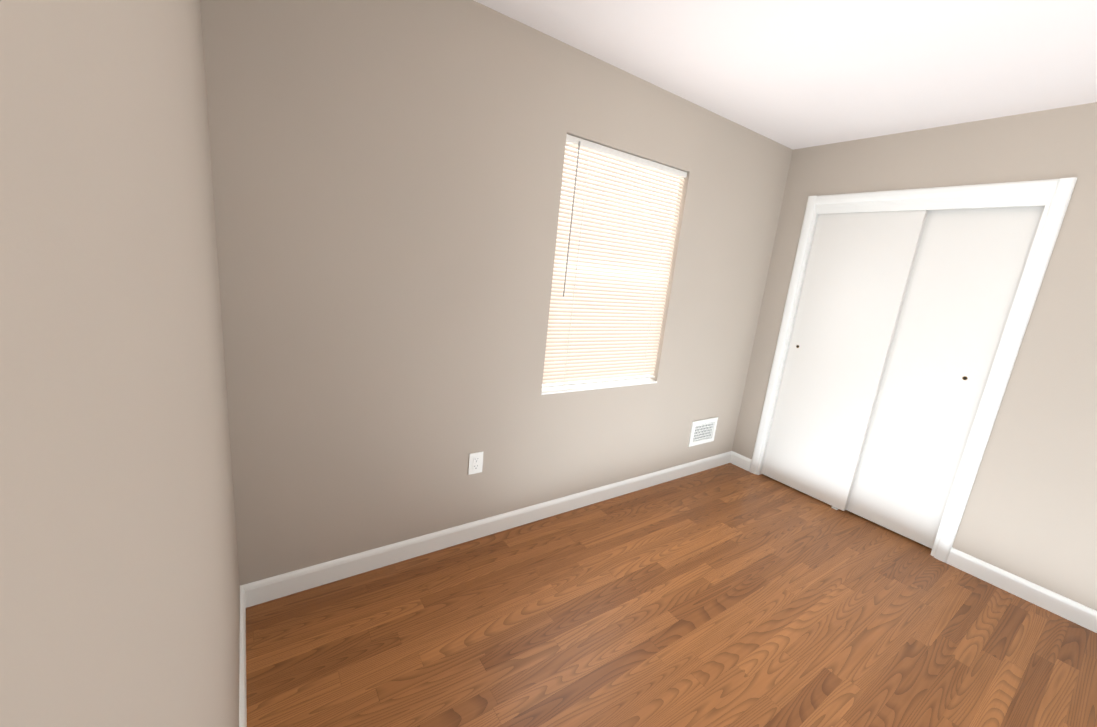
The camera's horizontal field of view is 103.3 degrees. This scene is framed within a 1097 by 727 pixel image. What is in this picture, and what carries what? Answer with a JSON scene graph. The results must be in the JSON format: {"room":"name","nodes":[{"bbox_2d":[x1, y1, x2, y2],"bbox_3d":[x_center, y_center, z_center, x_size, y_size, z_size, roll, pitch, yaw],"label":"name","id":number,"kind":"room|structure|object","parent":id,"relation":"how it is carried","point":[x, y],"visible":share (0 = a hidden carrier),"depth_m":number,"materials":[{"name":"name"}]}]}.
{"room":"empty bedroom","nodes":[
{"label":"empty bedroom","id":0,"kind":"room"},
{"bbox_2d":[0,0,239,726],"bbox_3d":[-0.117,0.237,-0.041,0.120,2.440,3.749,-3,15,-35],"label":"wall","id":1,"kind":"structure","parent":0,"point":[119,589],"depth_m":0.27,"materials":[{"name":"paint"}]},
{"bbox_2d":[239,583,250,726],"bbox_3d":[-0.273,1.329,0.391,0.014,0.100,3.399,-3,15,-35],"label":"baseboard","id":2,"kind":"structure","parent":1,"relation":"attached to","point":[245,592],"depth_m":1.46,"materials":[{"name":"white wood"}]},
{"bbox_2d":[200,0,792,584],"bbox_3d":[0.229,-0.294,2.484,3.603,2.440,0.120,-3,15,-35],"label":"wall","id":3,"kind":"structure","parent":0,"point":[386,176],"depth_m":1.86,"materials":[{"name":"paint"}]},
{"bbox_2d":[468,451,482,474],"bbox_3d":[-0.371,0.509,2.216,0.077,0.115,0.008,-3,15,-35],"label":"electrical outlet","id":4,"kind":"object","parent":3,"relation":"attached to","point":[475,462],"visible":1,"depth_m":2.21,"materials":[{"name":"white plastic"}]},
{"bbox_2d":[243,451,734,605],"bbox_3d":[0.166,0.857,2.693,3.333,0.100,0.014,-3,15,-35],"label":"baseboard","id":5,"kind":"structure","parent":3,"relation":"attached to","point":[274,587],"depth_m":2.23,"materials":[{"name":"white wood"}]},
{"bbox_2d":[541,379,656,394],"bbox_3d":[0.307,0.130,2.662,0.921,0.012,0.124,-3,15,-35],"label":"window sill","id":6,"kind":"structure","parent":3,"relation":"attached to","point":[545,391],"depth_m":2.59,"materials":[{"name":"white wood"}]},
{"bbox_2d":[542,146,679,388],"bbox_3d":[0.357,-0.514,2.539,0.921,1.302,0.064,-3,15,-35],"label":"window","id":7,"kind":"structure","parent":3,"relation":"in","point":[614,211],"depth_m":2.47,"materials":[{"name":"white plastic"}]},
{"bbox_2d":[542,134,686,387],"bbox_3d":[0.391,-0.506,2.490,0.914,1.282,0.041,-3,15,-35],"label":"window blinds","id":8,"kind":"object","parent":7,"relation":"attached to","point":[606,314],"visible":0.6,"depth_m":2.46,"materials":[{"name":"white plastic"}]},
{"bbox_2d":[688,417,717,446],"bbox_3d":[1.185,0.521,3.318,0.305,0.198,0.010,-3,15,-35],"label":"air vent","id":9,"kind":"object","parent":3,"relation":"in","point":[702,431],"visible":1,"depth_m":3.31,"materials":[{"name":"white plastic"}]},
{"bbox_2d":[246,463,1096,726],"bbox_3d":[1.710,1.462,1.139,4.513,0.100,5.099,-3,15,-35],"label":"floor","id":10,"kind":"structure","parent":0,"point":[729,595],"depth_m":1.83,"materials":[{"name":"laminate"}]},
{"bbox_2d":[474,0,1096,149],"bbox_3d":[1.956,-1.005,0.587,4.513,0.100,5.099,-3,15,-35],"label":"ceiling","id":11,"kind":"structure","parent":0,"point":[795,74],"depth_m":1.84,"materials":[{"name":"paint"}]},
{"bbox_2d":[732,102,1096,610],"bbox_3d":[2.681,0.052,2.028,0.120,2.440,3.519,-3,15,-35],"label":"wall","id":12,"kind":"structure","parent":0,"point":[1030,513],"depth_m":2.23,"materials":[{"name":"paint"}]},
{"bbox_2d":[761,210,927,510],"bbox_3d":[1.972,-0.017,3.016,0.034,1.984,0.600,-3,15,-35],"label":"closet door","id":13,"kind":"structure","parent":12,"relation":"in","point":[857,275],"depth_m":2.97,"materials":[{"name":"white wood"}]},
{"bbox_2d":[749,177,1076,562],"bbox_3d":[2.121,-0.010,2.820,0.136,2.108,1.236,-3,15,-35],"label":"trim","id":14,"kind":"structure","parent":12,"relation":"attached to","point":[1053,196],"depth_m":2.42,"materials":[{"name":"white wood"}]},
{"bbox_2d":[846,206,1044,548],"bbox_3d":[2.275,0.094,2.654,0.034,1.984,0.595,-3,15,-35],"label":"closet door","id":15,"kind":"structure","parent":12,"relation":"in","point":[968,267],"depth_m":2.57,"materials":[{"name":"white wood"}]},
{"bbox_2d":[946,548,1096,632],"bbox_3d":[2.877,1.343,1.729,0.014,0.100,1.980,-3,15,-35],"label":"baseboard","id":16,"kind":"structure","parent":12,"relation":"attached to","point":[1084,616],"depth_m":2.26,"materials":[{"name":"white wood"}]}
]}

